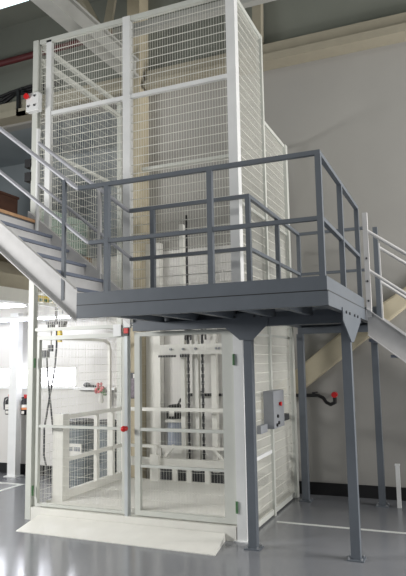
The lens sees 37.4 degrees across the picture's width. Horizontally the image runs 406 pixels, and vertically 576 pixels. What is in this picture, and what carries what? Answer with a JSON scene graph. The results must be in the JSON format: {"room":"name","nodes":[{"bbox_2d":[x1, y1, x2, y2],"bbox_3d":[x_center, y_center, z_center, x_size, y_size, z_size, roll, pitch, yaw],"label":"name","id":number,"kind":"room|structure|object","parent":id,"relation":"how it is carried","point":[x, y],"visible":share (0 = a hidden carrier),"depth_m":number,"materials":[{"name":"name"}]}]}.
{"room":"warehouse interior","nodes":[
{"label":"warehouse interior","id":0,"kind":"room"},
{"bbox_2d":[3,313,23,477],"bbox_3d":[-3.252,1.826,10.390,0.260,2.780,0.210,-4,-8,23],"label":"column","id":1,"kind":"structure","parent":0,"point":[16,327],"depth_m":10.33,"materials":[{"name":"white paint"}]},
{"bbox_2d":[0,253,40,291],"bbox_3d":[-4.545,-0.121,9.978,4.380,0.690,2.619,-4,-8,23],"label":"floor","id":2,"kind":"structure","parent":0,"point":[10,276],"depth_m":8.83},
{"bbox_2d":[0,191,18,213],"bbox_3d":[-4.105,-1.023,10.867,1.460,1.220,0.540,-4,-8,23],"label":"cabinet","id":3,"kind":"object","parent":2,"relation":"on","point":[8,202],"visible":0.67,"depth_m":10.66,"materials":[{"name":"brown wood"}]},
{"bbox_2d":[0,302,28,307],"bbox_3d":[-3.319,0.223,9.296,1.520,0.200,0.120,-4,-8,23],"label":"tube light","id":4,"kind":"object","parent":2,"relation":"hanging from","point":[2,304],"visible":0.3,"depth_m":9.07,"materials":[{"name":"white paint"}]},
{"bbox_3d":[-4.496,-0.467,9.997,4.500,0.080,2.619,-4,-8,23],"label":"trim","id":5,"kind":"structure","parent":2,"relation":"on","visible":0},
{"bbox_2d":[39,208,89,257],"bbox_3d":[-2.244,-0.903,9.760,0.045,0.650,1.360,-4,-8,23],"label":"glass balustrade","id":6,"kind":"object","parent":5,"relation":"on","point":[88,227],"visible":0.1,"depth_m":10.34,"materials":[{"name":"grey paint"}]},
{"bbox_2d":[0,0,98,28],"bbox_3d":[-1.296,-5.834,6.190,18.000,0.100,14.620,-4,-8,23],"label":"ceiling","id":7,"kind":"structure","parent":0,"point":[25,11],"depth_m":11.22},
{"bbox_2d":[0,0,27,8],"bbox_3d":[-4.048,-4.460,9.708,2.850,0.120,0.400,-4,-8,23],"label":"ceiling light","id":8,"kind":"object","parent":7,"relation":"attached to","point":[3,3],"visible":1,"depth_m":9.37,"materials":[{"name":"white paint"}]},
{"bbox_2d":[77,0,99,21],"bbox_3d":[-1.889,-4.558,9.914,0.120,1.587,1.348,3,-8,-30],"label":"trim","id":9,"kind":"structure","parent":7,"relation":"attached to","point":[84,3],"depth_m":9.93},
{"bbox_2d":[104,0,116,32],"bbox_3d":[-1.524,-4.568,9.879,0.120,1.578,1.129,-1,-7,-1],"label":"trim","id":10,"kind":"structure","parent":7,"relation":"attached to","point":[111,4],"depth_m":9.75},
{"bbox_2d":[0,33,111,66],"bbox_3d":[-4.317,-4.178,11.484,6.151,0.160,0.120,-4,-8,23],"label":"pipe","id":11,"kind":"object","parent":10,"relation":"attached to","point":[26,56],"visible":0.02,"depth_m":10.98,"materials":[{"name":"metal"}]},
{"bbox_2d":[113,0,274,39],"bbox_3d":[1.126,-4.187,8.466,5.500,0.140,0.120,-4,-8,23],"label":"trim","id":12,"kind":"structure","parent":10,"relation":"attached to","point":[245,3],"depth_m":9.01,"materials":[{"name":"grey metal"}]},
{"bbox_2d":[0,110,116,257],"bbox_3d":[-3.498,-1.596,12.281,5.920,2.880,1.700,-4,-8,23],"label":"wall","id":13,"kind":"structure","parent":0,"point":[13,157],"depth_m":12.65,"materials":[{"name":"paint"}]},
{"bbox_2d":[127,0,149,477],"bbox_3d":[-1.058,-1.107,9.862,0.235,8.400,0.319,-4,-8,23],"label":"column","id":14,"kind":"structure","parent":0,"point":[133,6],"depth_m":9.82,"materials":[{"name":"beige metal"}]},
{"bbox_2d":[31,0,138,77],"bbox_3d":[-3.336,-4.228,4.945,0.240,0.320,11.090,-4,-8,23],"label":"beam","id":15,"kind":"structure","parent":14,"relation":"attached to","point":[69,14],"depth_m":8.56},
{"bbox_2d":[131,373,133,398],"bbox_3d":[-1.056,1.522,9.366,0.160,0.400,0.024,-4,-8,23],"label":"frame","id":16,"kind":"object","parent":14,"relation":"attached to","point":[132,374],"visible":0.29,"depth_m":9.37,"materials":[{"name":"metal"}]},
{"bbox_2d":[0,42,405,487],"bbox_3d":[0.432,-0.340,9.424,18.000,6.720,0.200,-4,-8,23],"label":"wall","id":17,"kind":"structure","parent":0,"point":[351,107],"depth_m":8.92,"materials":[{"name":"paint"}]},
{"bbox_2d":[3,394,8,414],"bbox_3d":[-3.401,2.050,10.575,0.197,0.345,0.174,4,-8,-33],"label":"fire extinguisher","id":18,"kind":"object","parent":17,"relation":"attached to","point":[5,403],"visible":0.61,"depth_m":10.51,"materials":[{"name":"black metal"}]},
{"bbox_2d":[0,316,27,321],"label":"tube light","id":19,"kind":"object","parent":17,"relation":"hanging from","point":[16,318],"depth_m":10.20,"materials":[{"name":"white paint"}]},
{"bbox_2d":[21,394,26,414],"bbox_3d":[-3.087,2.029,10.444,0.197,0.345,0.174,4,-8,-33],"label":"fire extinguisher","id":20,"kind":"object","parent":17,"relation":"attached to","point":[24,399],"visible":0.71,"depth_m":10.36,"materials":[{"name":"black metal"}]},
{"bbox_2d":[0,81,58,115],"bbox_3d":[-4.425,-3.366,11.551,3.804,0.608,0.268,-4,-8,23],"label":"cable bundle","id":21,"kind":"object","parent":17,"relation":"attached to","point":[28,89],"visible":0.76,"depth_m":11.12,"materials":[{"name":"black rubber"}]},
{"bbox_2d":[0,286,59,308],"bbox_3d":[-2.477,0.165,8.982,0.160,0.190,2.769,-4,-8,23],"label":"trim","id":22,"kind":"structure","parent":17,"relation":"attached to","point":[7,294],"depth_m":8.47,"materials":[{"name":"beige paint"}]},
{"bbox_2d":[42,308,66,481],"bbox_3d":[-2.298,1.674,9.241,0.420,2.745,0.100,-4,-8,23],"label":"cable","id":23,"kind":"object","parent":22,"relation":"hanging from","point":[50,346],"visible":0.59,"depth_m":9.29,"materials":[{"name":"black rubber"}]},
{"bbox_2d":[0,367,75,385],"bbox_3d":[-3.410,1.605,10.827,2.800,0.330,0.140,-4,-8,23],"label":"window","id":24,"kind":"structure","parent":17,"relation":"in","point":[4,372],"depth_m":10.52,"materials":[{"name":"white paint"}]},
{"bbox_2d":[38,295,53,302],"bbox_3d":[-2.349,0.173,9.069,0.008,0.090,0.430,-4,-8,23],"label":"warning label","id":25,"kind":"object","parent":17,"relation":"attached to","point":[40,298],"visible":0.66,"depth_m":9.00,"materials":[{"name":"yellow plastic"}]},
{"bbox_2d":[38,310,69,319],"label":"tube light","id":26,"kind":"object","parent":17,"relation":"hanging from","point":[62,315],"depth_m":9.89,"materials":[{"name":"white paint"}]},
{"bbox_2d":[0,387,116,389],"bbox_3d":[-3.128,1.757,10.503,3.750,0.040,0.159,-4,-8,23],"label":"trim","id":27,"kind":"structure","parent":17,"relation":"attached to","point":[75,388],"depth_m":10.18,"materials":[{"name":"white paint"}]},
{"bbox_2d":[83,383,95,386],"bbox_3d":[-1.891,1.614,9.992,0.243,0.080,0.072,-4,-8,23],"label":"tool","id":28,"kind":"object","parent":27,"relation":"on","point":[84,384],"visible":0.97,"depth_m":9.98,"materials":[{"name":"grey metal"}]},
{"bbox_2d":[94,382,106,402],"bbox_3d":[-1.672,1.706,9.767,0.238,0.335,0.105,-4,-8,23],"label":"bunch","id":29,"kind":"object","parent":17,"relation":"attached to","point":[96,390],"visible":0.97,"depth_m":9.74,"materials":[{"name":"pink plant"}]},
{"bbox_2d":[0,12,405,126],"bbox_3d":[0.280,-3.542,9.583,18.000,0.320,0.299,-4,-8,23],"label":"beam","id":30,"kind":"structure","parent":17,"relation":"attached to","point":[388,30],"depth_m":9.09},
{"bbox_2d":[0,462,405,500],"bbox_3d":[0.446,2.899,8.928,18.000,0.170,0.014,-4,-8,23],"label":"baseboard","id":31,"kind":"structure","parent":17,"relation":"attached to","point":[316,488],"depth_m":8.33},
{"bbox_2d":[252,4,263,45],"bbox_3d":[0.861,-4.575,9.454,0.160,1.687,0.200,-4,-8,23],"label":"column","id":32,"kind":"structure","parent":17,"relation":"attached to","point":[257,11],"depth_m":9.34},
{"bbox_2d":[190,391,337,405],"bbox_3d":[0.854,1.617,8.801,2.250,0.198,0.200,-4,-8,23],"label":"conduit pipe","id":33,"kind":"object","parent":17,"relation":"attached to","point":[334,395],"visible":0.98,"depth_m":8.39,"materials":[{"name":"black rubber"}]},
{"bbox_2d":[256,287,405,421],"bbox_3d":[2.410,0.420,8.316,3.600,2.901,0.115,-4,-8,23],"label":"diagonal beam","id":34,"kind":"structure","parent":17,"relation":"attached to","point":[330,354],"depth_m":8.45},
{"bbox_2d":[0,472,405,575],"bbox_3d":[-1.151,2.602,5.159,18.000,0.100,14.620,-4,-8,23],"label":"floor","id":35,"kind":"structure","parent":0,"point":[288,549],"depth_m":6.03,"materials":[{"name":"grey concrete"}]},
{"bbox_2d":[0,482,23,490],"bbox_3d":[-6.094,3.124,9.162,5.750,0.002,3.200,-4,-8,23],"label":"trim","id":36,"kind":"structure","parent":35,"relation":"on","point":[15,484],"depth_m":9.45,"materials":[{"name":"paint"}]},
{"bbox_2d":[69,418,93,486],"bbox_3d":[-1.941,2.582,9.454,0.433,1.009,0.474,-4,-8,23],"label":"drum","id":37,"kind":"object","parent":35,"relation":"on","point":[88,438],"visible":0.59,"depth_m":9.30,"materials":[{"name":"grey plastic"}]},
{"bbox_2d":[99,419,116,477],"bbox_3d":[-1.513,2.588,9.490,0.288,0.990,0.288,-4,-8,23],"label":"drum","id":38,"kind":"object","parent":35,"relation":"on","point":[102,466],"visible":0.36,"depth_m":9.38,"materials":[{"name":"grey plastic"}]},
{"bbox_2d":[16,515,224,555],"bbox_3d":[-0.937,2.682,6.566,2.500,0.075,0.498,-4,-8,23],"label":"ramp","id":39,"kind":"object","parent":35,"relation":"on","point":[172,539],"visible":1,"depth_m":6.51,"materials":[{"name":"beige paint"}]},
{"bbox_2d":[145,243,164,478],"bbox_3d":[-0.763,1.167,9.552,0.250,3.800,0.140,-4,-8,23],"label":"column","id":40,"kind":"structure","parent":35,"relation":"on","point":[152,382],"depth_m":9.46,"materials":[{"name":"white metal"}]},
{"bbox_2d":[47,406,268,516],"bbox_3d":[-0.499,2.214,7.767,2.480,1.240,1.620,-4,-8,23],"label":"platform","id":41,"kind":"object","parent":35,"relation":"on","point":[202,489],"visible":0.56,"depth_m":7.83,"materials":[{"name":"beige paint"}]},
{"bbox_2d":[23,0,299,542],"bbox_3d":[-0.479,-0.231,8.168,3.115,6.230,2.405,-4,-8,23],"label":"enclosure","id":42,"kind":"object","parent":35,"relation":"on","point":[234,524],"visible":0.84,"depth_m":7.34,"materials":[{"name":"grey paint"}]},
{"bbox_2d":[124,327,128,335],"bbox_3d":[-0.905,0.515,7.081,0.065,0.100,0.050,-4,-8,23],"label":"switch","id":43,"kind":"object","parent":42,"relation":"attached to","point":[126,329],"depth_m":7.07,"materials":[{"name":"red plastic"}]},
{"bbox_2d":[284,413,288,420],"bbox_3d":[1.049,1.683,7.797,0.085,0.090,0.470,-4,-8,23],"label":"handle","id":44,"kind":"object","parent":42,"relation":"on","point":[286,415],"depth_m":7.82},
{"bbox_2d":[162,396,190,457],"bbox_3d":[-0.393,2.329,9.163,0.426,1.388,0.340,-4,-8,23],"label":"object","id":45,"kind":"object","parent":35,"relation":"on","point":[172,418],"visible":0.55,"depth_m":9.07,"materials":[{"name":"beige paint"}]},
{"bbox_2d":[158,215,268,486],"bbox_3d":[0.040,0.911,8.802,1.700,4.100,0.340,-4,-8,23],"label":"mast","id":46,"kind":"object","parent":35,"relation":"on","point":[196,347],"visible":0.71,"depth_m":8.79,"materials":[{"name":"white metal"}]},
{"bbox_2d":[76,149,389,562],"bbox_3d":[0.585,0.883,6.921,2.555,3.680,3.383,-4,-8,23],"label":"platform","id":47,"kind":"object","parent":35,"relation":"on","point":[320,304],"visible":0.98,"depth_m":5.91,"materials":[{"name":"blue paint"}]},
{"bbox_2d":[0,126,135,325],"bbox_3d":[-2.044,-0.838,7.000,2.440,2.588,1.170,-4,-8,23],"label":"staircase","id":48,"kind":"structure","parent":47,"relation":"on","point":[45,258],"depth_m":6.57,"materials":[{"name":"grey metal"}]},
{"bbox_2d":[276,521,405,533],"bbox_3d":[4.493,2.498,5.531,7.880,0.002,0.060,-4,-8,23],"label":"floor marking line","id":49,"kind":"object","parent":35,"relation":"on","point":[277,521],"depth_m":6.76,"materials":[{"name":"paint"}]},
{"bbox_2d":[362,212,405,362],"bbox_3d":[3.568,1.012,6.844,3.068,3.896,1.290,-4,-8,23],"label":"staircase","id":50,"kind":"structure","parent":35,"relation":"on","point":[383,332],"depth_m":6.94,"materials":[{"name":"grey metal"}]},
{"bbox_2d":[395,464,401,507],"bbox_3d":[2.492,2.521,7.649,0.060,0.540,0.050,-4,-8,23],"label":"post","id":51,"kind":"object","parent":35,"relation":"on","point":[397,466],"visible":1,"depth_m":7.63,"materials":[{"name":"white metal"}]},
{"bbox_2d":[0,0,405,103],"bbox_3d":[0.360,-4.508,9.933,18.000,1.680,0.200,-4,-8,23],"label":"ceiling","id":52,"kind":"structure","parent":0,"point":[282,19],"depth_m":10.09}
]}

